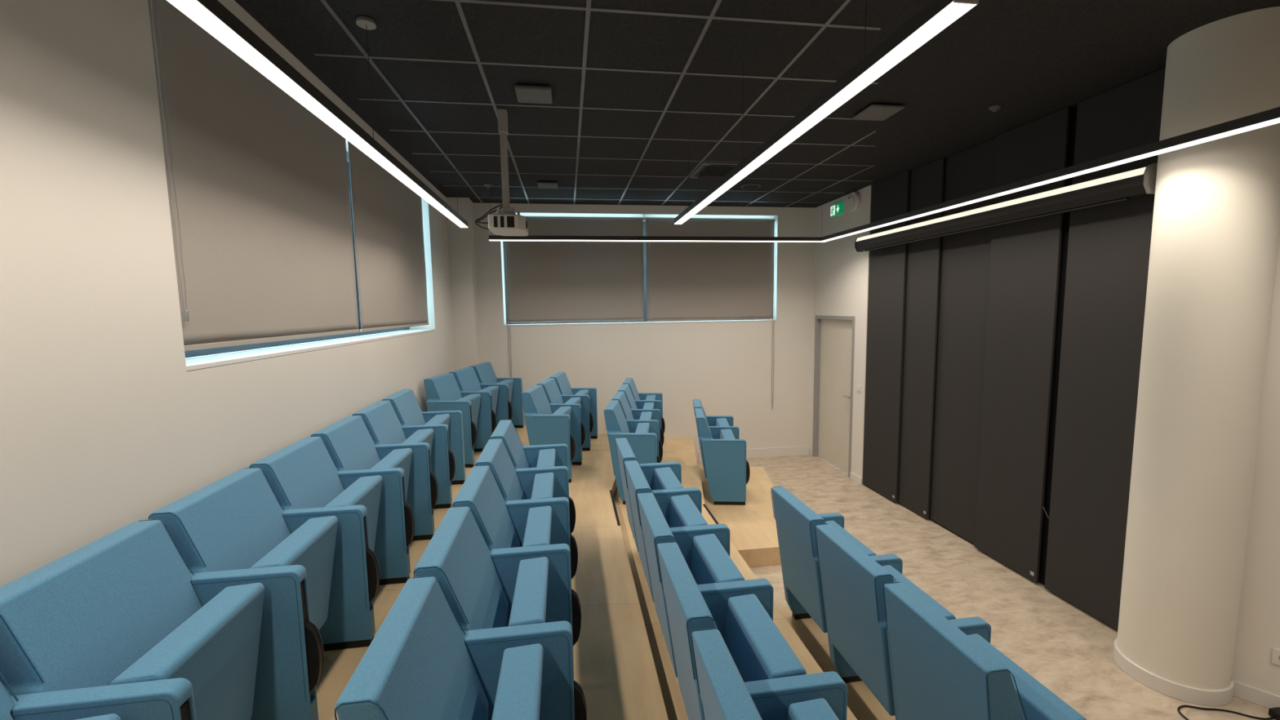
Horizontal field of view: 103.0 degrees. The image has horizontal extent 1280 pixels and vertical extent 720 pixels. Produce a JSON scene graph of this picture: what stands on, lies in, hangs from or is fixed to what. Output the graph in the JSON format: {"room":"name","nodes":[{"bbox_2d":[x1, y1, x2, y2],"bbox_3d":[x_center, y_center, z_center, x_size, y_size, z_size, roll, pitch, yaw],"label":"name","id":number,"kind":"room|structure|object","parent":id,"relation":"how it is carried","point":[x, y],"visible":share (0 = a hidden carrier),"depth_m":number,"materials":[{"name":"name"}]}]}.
{"room":"lecture hall","nodes":[
{"label":"lecture hall","id":0,"kind":"room"},
{"bbox_2d":[0,0,454,587],"bbox_3d":[-1.904,0.252,1.917,0.340,3.671,10.668,-2,6,-8],"label":"wall","id":1,"kind":"structure","parent":0,"point":[104,424],"depth_m":1.63,"materials":[{"name":"paint"}]},
{"bbox_2d":[184,151,435,371],"bbox_3d":[-2.186,-0.889,3.711,0.330,1.517,3.761,-2,6,-8],"label":"window","id":2,"kind":"structure","parent":1,"relation":"in","point":[271,350],"depth_m":2.96,"materials":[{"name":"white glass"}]},
{"bbox_2d":[147,0,359,351],"bbox_3d":[-1.934,-0.833,2.754,0.067,1.444,1.791,-2,6,-8],"label":"roller blind","id":3,"kind":"object","parent":2,"relation":"attached to","point":[258,189],"visible":0.9,"depth_m":2.42,"materials":[{"name":"grey fabric"}]},
{"bbox_2d":[347,140,428,332],"bbox_3d":[-2.207,-1.013,4.573,0.046,1.444,1.874,-2,6,-8],"label":"roller blind","id":4,"kind":"object","parent":2,"relation":"attached to","point":[388,217],"visible":0.88,"depth_m":4.31,"materials":[{"name":"grey fabric"}]},
{"bbox_2d":[445,197,480,370],"bbox_3d":[-2.289,-0.378,6.707,0.274,3.371,0.318,-2,6,-8],"label":"wall column","id":5,"kind":"structure","parent":1,"relation":"attached to","point":[461,241],"depth_m":6.51,"materials":[{"name":"paint"}]},
{"bbox_2d":[473,202,815,461],"bbox_3d":[0.010,-0.328,7.378,5.698,3.671,0.340,-2,6,-8],"label":"wall","id":6,"kind":"structure","parent":0,"point":[727,366],"depth_m":7.34,"materials":[{"name":"paint"}]},
{"bbox_2d":[502,216,776,326],"bbox_3d":[0.043,-1.283,7.283,3.892,1.517,0.330,-2,6,-8],"label":"window","id":7,"kind":"structure","parent":6,"relation":"in","point":[645,322],"depth_m":7.32,"materials":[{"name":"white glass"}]},
{"bbox_2d":[504,215,644,377],"bbox_3d":[-0.880,-0.879,7.052,1.916,2.247,0.102,-2,6,-8],"label":"roller blind","id":8,"kind":"object","parent":7,"relation":"attached to","point":[547,281],"visible":0.86,"depth_m":7.03,"materials":[{"name":"grey fabric"}]},
{"bbox_2d":[644,214,775,408],"bbox_3d":[1.033,-0.651,7.350,1.910,2.817,0.102,-2,6,-8],"label":"roller blind","id":9,"kind":"object","parent":7,"relation":"attached to","point":[686,281],"visible":0.96,"depth_m":7.29,"materials":[{"name":"grey fabric"}]},
{"bbox_2d":[698,445,808,461],"bbox_3d":[1.713,1.398,7.614,1.720,0.140,0.014,-2,6,-8],"label":"baseboard","id":10,"kind":"structure","parent":6,"relation":"attached to","point":[804,450],"depth_m":7.65,"materials":[{"name":"white paint"}]},
{"bbox_2d":[234,0,1279,207],"bbox_3d":[2.601,-1.763,2.346,9.494,0.120,10.628,-2,6,-8],"label":"ceiling","id":11,"kind":"structure","parent":0,"point":[1035,60],"depth_m":3.16,"materials":[{"name":"black tile"}]},
{"bbox_2d":[166,0,467,227],"bbox_3d":[-1.225,-1.266,1.762,0.089,0.640,6.066,-2,6,-8],"label":"pendant lamp","id":12,"kind":"object","parent":11,"relation":"hanging from","point":[211,15],"visible":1,"depth_m":1.78,"materials":[{"name":"white"}]},
{"bbox_2d":[475,108,528,235],"bbox_3d":[-1.020,-1.353,3.677,0.381,0.853,0.342,-2,6,-8],"label":"ceiling projector","id":13,"kind":"object","parent":11,"relation":"hanging from","point":[506,223],"visible":1,"depth_m":3.63,"materials":[{"name":"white plastic"}]},
{"bbox_2d":[493,216,514,227],"bbox_3d":[-0.950,-0.966,3.554,0.139,0.076,0.004,-2,6,-8],"label":"vent grille","id":14,"kind":"object","parent":13,"relation":"attached to","point":[499,221],"depth_m":3.55,"materials":[{"name":"black plastic"}]},
{"bbox_2d":[514,84,552,103],"bbox_3d":[-0.689,-1.731,3.308,0.230,0.038,0.230,-2,6,-8],"label":"ceiling vent","id":15,"kind":"object","parent":11,"relation":"attached to","point":[524,93],"visible":1,"depth_m":3.27,"materials":[{"name":"black plastic"}]},
{"bbox_2d":[313,0,881,207],"bbox_3d":[0.585,-1.769,3.305,4.852,0.009,7.562,-2,6,-8],"label":"ceiling grid","id":16,"kind":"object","parent":11,"relation":"attached to","point":[588,8],"depth_m":3.25,"materials":[{"name":"grey metal"}]},
{"bbox_2d":[688,161,740,178],"bbox_3d":[0.856,-1.960,5.284,0.570,0.024,0.570,-2,6,-8],"label":"air conditioner cassette","id":17,"kind":"object","parent":11,"relation":"attached to","point":[715,170],"visible":0.59,"depth_m":5.24,"materials":[{"name":"grey metal"}]},
{"bbox_2d":[698,165,735,176],"bbox_3d":[0.856,-1.964,5.284,0.400,0.008,0.424,-2,6,-8],"label":"grille","id":18,"kind":"object","parent":17,"relation":"attached to","point":[711,171],"depth_m":5.27,"materials":[{"name":"black metal"}]},
{"bbox_2d":[674,0,978,224],"bbox_3d":[0.598,-1.419,3.014,0.070,0.640,3.497,-2,6,-8],"label":"pendant lamp","id":19,"kind":"object","parent":11,"relation":"hanging from","point":[936,15],"visible":1,"depth_m":1.81,"materials":[{"name":"white"}]},
{"bbox_2d":[852,103,905,120],"bbox_3d":[1.736,-1.811,3.716,0.260,0.030,0.260,-2,6,-8],"label":"ceiling vent","id":20,"kind":"object","parent":11,"relation":"attached to","point":[873,112],"visible":1,"depth_m":3.68,"materials":[{"name":"black plastic"}]},
{"bbox_2d":[488,106,1279,242],"bbox_3d":[0.803,-1.355,2.347,3.996,0.640,7.335,-2,6,-8],"label":"ceiling track","id":21,"kind":"object","parent":11,"relation":"hanging from","point":[1268,117],"visible":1,"depth_m":3.49,"materials":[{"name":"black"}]},
{"bbox_2d":[489,240,824,242],"bbox_3d":[0.295,-1.393,5.957,3.990,0.005,0.066,-2,6,-8],"label":"diffuser","id":22,"kind":"object","parent":21,"relation":"attached to","point":[767,241],"depth_m":5.98,"materials":[{"name":"white plastic"}]},
{"bbox_2d":[821,117,1279,241],"bbox_3d":[2.756,-1.091,2.619,0.066,0.005,7.265,-2,6,-8],"label":"diffuser","id":23,"kind":"object","parent":21,"relation":"attached to","point":[1264,122],"depth_m":3.04,"materials":[{"name":"white plastic"}]},
{"bbox_2d":[862,170,910,502],"bbox_3d":[2.829,-0.228,5.900,0.028,3.647,0.655,-2,6,-8],"label":"panel","id":24,"kind":"object","parent":11,"relation":"hanging from","point":[889,197],"visible":1,"depth_m":5.86,"materials":[{"name":"black fabric"}]},
{"bbox_2d":[897,157,945,519],"bbox_3d":[2.943,-0.175,5.366,0.028,3.647,0.490,-2,6,-8],"label":"panel","id":25,"kind":"object","parent":11,"relation":"hanging from","point":[926,181],"visible":1,"depth_m":5.34,"materials":[{"name":"black fabric"}]},
{"bbox_2d":[974,106,1071,582],"bbox_3d":[3.107,-0.060,4.195,0.028,3.647,0.625,-2,6,-8],"label":"panel","id":26,"kind":"object","parent":11,"relation":"hanging from","point":[1025,255],"visible":1,"depth_m":4.16,"materials":[{"name":"black fabric"}]},
{"bbox_2d":[1044,67,1165,630],"bbox_3d":[3.217,0.014,3.447,0.022,3.647,0.755,-2,6,-8],"label":"panel","id":27,"kind":"object","parent":11,"relation":"hanging from","point":[1108,246],"visible":0.56,"depth_m":3.53,"materials":[{"name":"black fabric"}]},
{"bbox_2d":[810,185,871,484],"bbox_3d":[2.747,-0.338,7.079,0.200,3.671,1.703,-2,6,-8],"label":"wall","id":28,"kind":"structure","parent":0,"point":[841,274],"depth_m":6.56,"materials":[{"name":"paint"}]},
{"bbox_2d":[812,315,855,477],"bbox_3d":[2.725,0.445,7.076,0.128,2.114,1.040,-2,6,-8],"label":"door","id":29,"kind":"structure","parent":28,"relation":"in","point":[834,335],"depth_m":7.12,"materials":[{"name":"laminate"}]},
{"bbox_2d":[830,202,843,217],"bbox_3d":[2.620,-2.002,6.778,0.040,0.137,0.264,-2,6,-8],"label":"exit sign","id":30,"kind":"object","parent":28,"relation":"attached to","point":[837,209],"visible":1,"depth_m":6.74,"materials":[{"name":"green plastic"}]},
{"bbox_2d":[846,191,860,211],"bbox_3d":[2.660,-1.981,6.370,0.075,0.236,0.236,-2,6,-8],"label":"fire alarm","id":31,"kind":"object","parent":28,"relation":"attached to","point":[853,201],"visible":1,"depth_m":6.32,"materials":[{"name":"paint"}]},
{"bbox_2d":[697,454,1276,719],"bbox_3d":[2.656,2.009,2.728,9.494,0.120,10.628,-2,6,-8],"label":"floor","id":32,"kind":"structure","parent":0,"point":[1065,648],"depth_m":3.85,"materials":[{"name":"stone"}]},
{"bbox_2d":[315,425,529,719],"bbox_3d":[-1.071,1.643,2.648,1.431,0.730,8.400,-2,6,-8],"label":"tier","id":33,"kind":"object","parent":32,"relation":"on","point":[340,665],"visible":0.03,"depth_m":2.30,"materials":[{"name":"brown wood"}]},
{"bbox_2d":[0,671,120,719],"bbox_3d":[-1.247,1.021,0.902,0.519,0.863,0.565,-2,6,-8],"label":"seat","id":34,"kind":"object","parent":33,"relation":"on","point":[6,703],"visible":1,"depth_m":1.12,"materials":[{"name":"blue fabric"}]},
{"bbox_2d":[75,713,120,719],"bbox_3d":[-1.194,1.068,0.935,0.153,0.530,0.438,-2,6,-8],"label":"seat cushion","id":35,"kind":"object","parent":34,"relation":"on","point":[112,716],"depth_m":1.12,"materials":[{"name":"blue fabric"}]},
{"bbox_2d":[0,519,264,719],"bbox_3d":[-1.328,0.967,1.444,0.519,0.863,0.565,-2,6,-8],"label":"seat","id":36,"kind":"object","parent":33,"relation":"on","point":[117,624],"visible":1,"depth_m":1.36,"materials":[{"name":"blue fabric"}]},
{"bbox_2d":[110,582,264,719],"bbox_3d":[-1.274,1.015,1.476,0.153,0.530,0.438,-2,6,-8],"label":"seat cushion","id":37,"kind":"object","parent":36,"relation":"on","point":[215,649],"depth_m":1.48,"materials":[{"name":"blue fabric"}]},
{"bbox_2d":[148,467,337,719],"bbox_3d":[-1.408,0.914,1.985,0.519,0.863,0.565,-2,6,-8],"label":"seat","id":38,"kind":"object","parent":33,"relation":"on","point":[232,531],"visible":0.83,"depth_m":1.77,"materials":[{"name":"blue fabric"}]},
{"bbox_2d":[249,515,337,630],"bbox_3d":[-1.355,0.961,2.018,0.153,0.530,0.438,-2,6,-8],"label":"seat cushion","id":39,"kind":"object","parent":38,"relation":"on","point":[311,546],"depth_m":2.06,"materials":[{"name":"blue fabric"}]},
{"bbox_2d":[248,435,382,650],"bbox_3d":[-1.489,0.860,2.527,0.518,0.863,0.565,-2,6,-8],"label":"seat","id":40,"kind":"object","parent":33,"relation":"on","point":[303,475],"visible":0.74,"depth_m":2.31,"materials":[{"name":"blue fabric"}]},
{"bbox_2d":[324,475,382,551],"bbox_3d":[-1.435,0.908,2.559,0.153,0.530,0.438,-2,6,-8],"label":"seat cushion","id":41,"kind":"object","parent":40,"relation":"on","point":[366,491],"depth_m":2.61,"materials":[{"name":"blue fabric"}]},
{"bbox_2d":[310,415,414,585],"bbox_3d":[-1.569,0.807,3.068,0.518,0.863,0.565,-2,6,-8],"label":"seat","id":42,"kind":"object","parent":33,"relation":"on","point":[348,441],"visible":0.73,"depth_m":2.84,"materials":[{"name":"blue fabric"}]},
{"bbox_2d":[370,448,412,502],"bbox_3d":[-1.516,0.854,3.100,0.153,0.530,0.438,-2,6,-8],"label":"seat cushion","id":43,"kind":"object","parent":42,"relation":"on","point":[397,458],"depth_m":3.14,"materials":[{"name":"blue fabric"}]},
{"bbox_2d":[351,400,438,540],"bbox_3d":[-1.649,0.753,3.610,0.518,0.863,0.565,-2,6,-8],"label":"seat","id":44,"kind":"object","parent":33,"relation":"on","point":[382,421],"visible":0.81,"depth_m":3.38,"materials":[{"name":"blue fabric"}]},
{"bbox_2d":[402,428,433,457],"bbox_3d":[-1.596,0.801,3.642,0.153,0.530,0.438,-2,6,-8],"label":"seat cushion","id":45,"kind":"object","parent":44,"relation":"on","point":[426,435],"depth_m":3.66,"materials":[{"name":"blue fabric"}]},
{"bbox_2d":[382,389,465,508],"bbox_3d":[-1.733,0.698,4.170,0.518,0.863,0.604,-2,6,-8],"label":"seat","id":46,"kind":"object","parent":33,"relation":"on","point":[447,452],"visible":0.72,"depth_m":3.98,"materials":[{"name":"blue fabric"}]},
{"bbox_2d":[423,413,449,426],"bbox_3d":[-1.677,0.747,4.183,0.153,0.530,0.438,-2,6,-8],"label":"seat cushion","id":47,"kind":"object","parent":46,"relation":"on","point":[443,419],"depth_m":4.19,"materials":[{"name":"blue fabric"}]},
{"bbox_2d":[423,373,480,467],"bbox_3d":[-1.836,0.594,5.208,0.518,0.863,0.565,0,6,4],"label":"seat","id":48,"kind":"object","parent":33,"relation":"on","point":[442,391],"visible":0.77,"depth_m":4.97,"materials":[{"name":"blue fabric"}]},
{"bbox_2d":[456,393,480,430],"bbox_3d":[-1.778,0.643,5.229,0.153,0.530,0.438,0,6,4],"label":"seat cushion","id":49,"kind":"object","parent":48,"relation":"on","point":[475,399],"depth_m":5.31,"materials":[{"name":"blue fabric"}]},
{"bbox_2d":[448,367,498,451],"bbox_3d":[-1.798,0.539,5.754,0.518,0.863,0.565,0,6,4],"label":"seat","id":50,"kind":"object","parent":33,"relation":"on","point":[467,379],"visible":0.65,"depth_m":5.50,"materials":[{"name":"blue fabric"}]},
{"bbox_2d":[477,386,498,413],"bbox_3d":[-1.740,0.587,5.775,0.153,0.530,0.438,0,6,4],"label":"seat cushion","id":51,"kind":"object","parent":50,"relation":"on","point":[494,389],"depth_m":5.85,"materials":[{"name":"blue fabric"}]},
{"bbox_2d":[469,362,524,427],"bbox_3d":[-1.759,0.481,6.319,0.519,0.863,0.604,0,6,4],"label":"seat","id":52,"kind":"object","parent":33,"relation":"on","point":[509,403],"visible":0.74,"depth_m":6.33,"materials":[{"name":"blue fabric"}]},
{"bbox_2d":[496,379,513,402],"bbox_3d":[-1.703,0.531,6.320,0.153,0.530,0.438,0,6,4],"label":"seat cushion","id":53,"kind":"object","parent":52,"relation":"on","point":[509,382],"depth_m":6.44,"materials":[{"name":"blue fabric"}]},
{"bbox_2d":[568,434,668,719],"bbox_3d":[-0.151,1.688,2.693,1.256,0.604,8.220,-2,6,-8],"label":"tier","id":54,"kind":"object","parent":32,"relation":"on","point":[615,669],"depth_m":2.78,"materials":[{"name":"brown wood"}]},
{"bbox_2d":[334,575,543,719],"bbox_3d":[-0.387,1.097,1.318,0.519,0.863,0.565,-2,6,-8],"label":"seat","id":55,"kind":"object","parent":54,"relation":"on","point":[418,665],"visible":1,"depth_m":1.31,"materials":[{"name":"blue fabric"}]},
{"bbox_2d":[491,643,543,719],"bbox_3d":[-0.334,1.144,1.350,0.153,0.530,0.438,-2,6,-8],"label":"seat cushion","id":56,"kind":"object","parent":55,"relation":"on","point":[517,697],"depth_m":1.38,"materials":[{"name":"blue fabric"}]},
{"bbox_2d":[413,506,586,719],"bbox_3d":[-0.468,1.043,1.859,0.519,0.863,0.565,-2,6,-8],"label":"seat","id":57,"kind":"object","parent":54,"relation":"on","point":[457,554],"visible":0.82,"depth_m":1.64,"materials":[{"name":"blue fabric"}]},
{"bbox_2d":[508,556,548,626],"bbox_3d":[-0.415,1.091,1.892,0.153,0.530,0.438,-2,6,-8],"label":"seat cushion","id":58,"kind":"object","parent":57,"relation":"on","point":[530,596],"depth_m":1.82,"materials":[{"name":"blue fabric"}]},
{"bbox_2d":[452,465,581,675],"bbox_3d":[-0.548,0.990,2.401,0.519,0.863,0.565,-2,6,-8],"label":"seat","id":59,"kind":"object","parent":54,"relation":"on","point":[480,491],"visible":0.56,"depth_m":2.17,"materials":[{"name":"blue fabric"}]},
{"bbox_2d":[522,506,551,546],"bbox_3d":[-0.495,1.037,2.433,0.153,0.530,0.438,-2,6,-8],"label":"seat cushion","id":60,"kind":"object","parent":59,"relation":"on","point":[538,527],"depth_m":2.37,"materials":[{"name":"blue fabric"}]},
{"bbox_2d":[475,438,577,578],"bbox_3d":[-0.629,0.936,2.942,0.518,0.863,0.565,-2,6,-8],"label":"seat","id":61,"kind":"object","parent":54,"relation":"on","point":[495,455],"visible":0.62,"depth_m":2.71,"materials":[{"name":"blue fabric"}]},
{"bbox_2d":[530,472,554,498],"bbox_3d":[-0.576,0.984,2.975,0.153,0.530,0.438,-2,6,-8],"label":"seat cushion","id":62,"kind":"object","parent":61,"relation":"on","point":[543,486],"depth_m":2.92,"materials":[{"name":"blue fabric"}]},
{"bbox_2d":[490,419,575,533],"bbox_3d":[-0.712,0.881,3.503,0.518,0.863,0.604,-2,6,-8],"label":"seat","id":63,"kind":"object","parent":54,"relation":"on","point":[529,461],"visible":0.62,"depth_m":3.34,"materials":[{"name":"blue fabric"}]},
{"bbox_2d":[536,448,555,467],"bbox_3d":[-0.656,0.930,3.516,0.153,0.530,0.438,-2,6,-8],"label":"seat cushion","id":64,"kind":"object","parent":63,"relation":"on","point":[546,458],"depth_m":3.47,"materials":[{"name":"blue fabric"}]},
{"bbox_2d":[520,385,575,482],"bbox_3d":[-0.864,0.720,5.121,0.518,0.863,0.565,0,6,4],"label":"seat","id":65,"kind":"object","parent":54,"relation":"on","point":[544,427],"visible":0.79,"depth_m":4.85,"materials":[{"name":"blue fabric"}]},
{"bbox_2d":[551,406,571,415],"bbox_3d":[-0.806,0.768,5.141,0.153,0.530,0.438,0,6,4],"label":"seat cushion","id":66,"kind":"object","parent":65,"relation":"on","point":[562,410],"depth_m":5.13,"materials":[{"name":"blue fabric"}]},
{"bbox_2d":[536,377,585,465],"bbox_3d":[-0.827,0.664,5.667,0.518,0.863,0.565,0,6,4],"label":"seat","id":67,"kind":"object","parent":54,"relation":"on","point":[549,384],"visible":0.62,"depth_m":5.41,"materials":[{"name":"blue fabric"}]},
{"bbox_2d":[549,372,597,450],"bbox_3d":[-0.788,0.606,6.232,0.519,0.863,0.604,0,6,4],"label":"seat","id":68,"kind":"object","parent":54,"relation":"on","point":[588,396],"visible":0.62,"depth_m":6.08,"materials":[{"name":"blue fabric"}]},
{"bbox_2d":[666,438,697,466],"bbox_3d":[0.661,1.409,6.604,0.494,0.350,1.706,-2,6,-8],"label":"wooden step","id":69,"kind":"structure","parent":32,"relation":"on","point":[684,448],"depth_m":6.85,"materials":[{"name":"brown wood"}]},
{"bbox_2d":[613,436,857,719],"bbox_3d":[0.519,1.706,3.049,1.061,0.480,8.727,-2,6,-8],"label":"tier","id":70,"kind":"object","parent":32,"relation":"on","point":[691,476],"depth_m":2.94,"materials":[{"name":"brown wood"}]},
{"bbox_2d":[604,400,661,504],"bbox_3d":[-0.049,0.859,4.865,0.518,0.863,0.565,0,6,4],"label":"seat","id":71,"kind":"object","parent":70,"relation":"on","point":[643,444],"visible":0.64,"depth_m":4.60,"materials":[{"name":"blue fabric"}]},
{"bbox_2d":[635,422,649,432],"bbox_3d":[0.009,0.908,4.886,0.153,0.530,0.438,0,6,4],"label":"seat cushion","id":72,"kind":"object","parent":71,"relation":"on","point":[642,427],"depth_m":4.86,"materials":[{"name":"blue fabric"}]},
{"bbox_2d":[611,391,662,462],"bbox_3d":[-0.011,0.803,5.411,0.518,0.863,0.565,0,6,4],"label":"seat","id":73,"kind":"object","parent":70,"relation":"on","point":[646,416],"visible":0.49,"depth_m":5.15,"materials":[{"name":"blue fabric"}]},
{"bbox_2d":[617,383,663,446],"bbox_3d":[0.026,0.748,5.957,0.518,0.863,0.565,0,6,4],"label":"seat","id":74,"kind":"object","parent":70,"relation":"on","point":[648,406],"visible":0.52,"depth_m":5.69,"materials":[{"name":"blue fabric"}]},
{"bbox_2d":[622,377,665,433],"bbox_3d":[0.065,0.690,6.522,0.518,0.863,0.604,0,6,4],"label":"seat","id":75,"kind":"object","parent":70,"relation":"on","point":[641,398],"visible":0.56,"depth_m":6.41,"materials":[{"name":"blue fabric"}]},
{"bbox_2d":[615,437,702,577],"bbox_3d":[0.124,1.001,3.434,0.518,0.863,0.604,-2,6,-8],"label":"seat","id":76,"kind":"object","parent":70,"relation":"on","point":[664,479],"visible":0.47,"depth_m":3.33,"materials":[{"name":"blue fabric"}]},
{"bbox_2d":[653,466,684,489],"bbox_3d":[0.181,1.051,3.448,0.153,0.530,0.438,-2,6,-8],"label":"seat cushion","id":77,"kind":"object","parent":76,"relation":"on","point":[664,478],"depth_m":3.43,"materials":[{"name":"blue fabric"}]},
{"bbox_2d":[624,460,729,633],"bbox_3d":[0.208,1.057,2.874,0.518,0.863,0.565,-2,6,-8],"label":"seat","id":78,"kind":"object","parent":70,"relation":"on","point":[686,522],"visible":0.38,"depth_m":2.71,"materials":[{"name":"blue fabric"}]},
{"bbox_2d":[668,494,708,527],"bbox_3d":[0.261,1.104,2.906,0.153,0.530,0.438,-2,6,-8],"label":"seat cushion","id":79,"kind":"object","parent":78,"relation":"on","point":[683,512],"depth_m":2.89,"materials":[{"name":"blue fabric"}]},
{"bbox_2d":[636,492,773,717],"bbox_3d":[0.288,1.110,2.332,0.519,0.863,0.565,-2,6,-8],"label":"seat","id":80,"kind":"object","parent":70,"relation":"on","point":[717,578],"visible":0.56,"depth_m":2.18,"materials":[{"name":"blue fabric"}]},
{"bbox_2d":[690,533,745,584],"bbox_3d":[0.342,1.158,2.365,0.153,0.530,0.438,-2,6,-8],"label":"seat cushion","id":81,"kind":"object","parent":80,"relation":"on","point":[711,563],"depth_m":2.34,"materials":[{"name":"blue fabric"}]},
{"bbox_2d":[656,542,847,719],"bbox_3d":[0.369,1.164,1.791,0.519,0.863,0.565,-2,6,-8],"label":"seat","id":82,"kind":"object","parent":70,"relation":"on","point":[775,678],"visible":0.78,"depth_m":1.66,"materials":[{"name":"blue fabric"}]},
{"bbox_2d":[724,594,806,682],"bbox_3d":[0.422,1.211,1.823,0.153,0.530,0.438,-2,6,-8],"label":"seat cushion","id":83,"kind":"object","parent":82,"relation":"on","point":[758,650],"depth_m":1.78,"materials":[{"name":"blue fabric"}]},
{"bbox_2d":[691,627,839,719],"bbox_3d":[0.449,1.217,1.250,0.519,0.863,0.565,-2,6,-8],"label":"seat","id":84,"kind":"object","parent":70,"relation":"on","point":[725,695],"visible":1,"depth_m":1.32,"materials":[{"name":"blue fabric"}]},
{"bbox_2d":[787,697,839,719],"bbox_3d":[0.502,1.265,1.282,0.153,0.530,0.438,-2,6,-8],"label":"seat cushion","id":85,"kind":"object","parent":84,"relation":"on","point":[817,708],"depth_m":1.43,"materials":[{"name":"blue fabric"}]},
{"bbox_2d":[699,466,781,567],"bbox_3d":[1.047,1.571,5.165,0.909,0.306,2.157,-1,6,0],"label":"tier","id":86,"kind":"object","parent":32,"relation":"on","point":[752,526],"visible":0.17,"depth_m":4.67,"materials":[{"name":"brown wood"}]},
{"bbox_2d":[693,399,739,457],"bbox_3d":[0.877,0.919,5.830,0.518,0.863,0.604,0,6,4],"label":"seat","id":87,"kind":"object","parent":86,"relation":"on","point":[716,423],"visible":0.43,"depth_m":5.74,"materials":[{"name":"blue fabric"}]},
{"bbox_2d":[694,408,750,505],"bbox_3d":[0.839,0.977,5.265,0.518,0.863,0.565,0,6,4],"label":"seat","id":88,"kind":"object","parent":86,"relation":"on","point":[726,466],"visible":1,"depth_m":5.00,"materials":[{"name":"blue fabric"}]},
{"bbox_2d":[720,428,735,439],"bbox_3d":[0.896,1.025,5.285,0.153,0.530,0.438,0,6,4],"label":"seat cushion","id":89,"kind":"object","parent":88,"relation":"on","point":[724,433],"depth_m":5.27,"materials":[{"name":"blue fabric"}]},
{"bbox_2d":[749,564,788,608],"bbox_3d":[1.147,1.790,3.764,0.839,0.150,0.798,-2,6,-8],"label":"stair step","id":90,"kind":"structure","parent":32,"relation":"on","point":[773,574],"depth_m":3.95,"materials":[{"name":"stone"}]},
{"bbox_2d":[778,606,895,719],"bbox_3d":[1.527,1.974,1.111,0.839,0.306,4.570,-2,6,-8],"label":"tier","id":91,"kind":"object","parent":32,"relation":"on","point":[861,701],"visible":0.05,"depth_m":2.77,"materials":[{"name":"brown wood"}]},
{"bbox_2d":[770,486,902,683],"bbox_3d":[1.091,1.213,2.893,0.519,0.863,0.604,-2,6,-8],"label":"seat","id":92,"kind":"object","parent":91,"relation":"on","point":[796,522],"visible":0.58,"depth_m":2.77,"materials":[{"name":"blue fabric"}]},
{"bbox_2d":[824,520,875,555],"bbox_3d":[1.147,1.262,2.906,0.153,0.530,0.438,-2,6,-8],"label":"seat cushion","id":93,"kind":"object","parent":92,"relation":"on","point":[833,523],"depth_m":2.86,"materials":[{"name":"blue fabric"}]},
{"bbox_2d":[814,524,991,719],"bbox_3d":[1.174,1.268,2.333,0.519,0.863,0.565,-2,6,-8],"label":"seat","id":94,"kind":"object","parent":91,"relation":"on","point":[854,582],"visible":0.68,"depth_m":2.22,"materials":[{"name":"blue fabric"}]},
{"bbox_2d":[883,582,1086,719],"bbox_3d":[1.255,1.322,1.791,0.519,0.863,0.565,-2,6,-8],"label":"seat","id":95,"kind":"object","parent":91,"relation":"on","point":[943,672],"visible":1,"depth_m":1.72,"materials":[{"name":"blue fabric"}]},
{"bbox_2d":[1177,705,1279,719],"bbox_3d":[3.223,1.923,2.673,0.543,0.044,0.377,-2,6,-8],"label":"cable","id":96,"kind":"object","parent":32,"relation":"on","point":[1274,713],"visible":1,"depth_m":2.76,"materials":[{"name":"black plastic"}]},
{"bbox_2d":[928,106,1077,585],"bbox_3d":[3.220,-0.084,4.499,0.200,3.671,3.565,-2,6,-8],"label":"wall","id":97,"kind":"structure","parent":0,"point":[1073,122],"depth_m":3.92,"materials":[{"name":"paint"}]},
{"bbox_2d":[929,137,996,544],"bbox_3d":[3.064,-0.122,4.815,0.022,3.647,0.670,-2,6,-8],"label":"panel","id":98,"kind":"object","parent":97,"relation":"attached to","point":[965,256],"visible":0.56,"depth_m":4.83,"materials":[{"name":"black fabric"}]},
{"bbox_2d":[854,163,1157,251],"bbox_3d":[2.845,-1.226,4.549,0.125,0.186,3.110,-2,6,-8],"label":"projection screen","id":99,"kind":"object","parent":97,"relation":"attached to","point":[1121,187],"visible":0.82,"depth_m":3.79,"materials":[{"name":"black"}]},
{"bbox_2d":[1116,6,1279,689],"bbox_3d":[3.180,0.079,2.897,0.476,3.671,0.476,-2,6,-8],"label":"wall column","id":100,"kind":"structure","parent":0,"point":[1215,234],"depth_m":2.75,"materials":[{"name":"paint"}]},
{"bbox_2d":[1113,637,1234,706],"bbox_3d":[3.206,1.860,3.077,0.500,0.090,0.500,-2,6,-8],"label":"baseboard","id":101,"kind":"structure","parent":100,"relation":"attached to","point":[1221,697],"depth_m":2.90,"materials":[{"name":"white paint"}]},
{"bbox_2d":[1231,239,1279,695],"bbox_3d":[5.522,0.279,0.574,0.200,3.671,6.292,-6,8,-43],"label":"wall","id":102,"kind":"structure","parent":0,"point":[1258,627],"depth_m":2.79,"materials":[{"name":"paint"}]},
{"bbox_2d":[1231,679,1279,708],"bbox_3d":[5.470,2.069,0.682,0.012,0.090,6.292,-6,8,-43],"label":"baseboard","id":103,"kind":"structure","parent":102,"relation":"attached to","point":[1242,691],"depth_m":2.84,"materials":[{"name":"white paint"}]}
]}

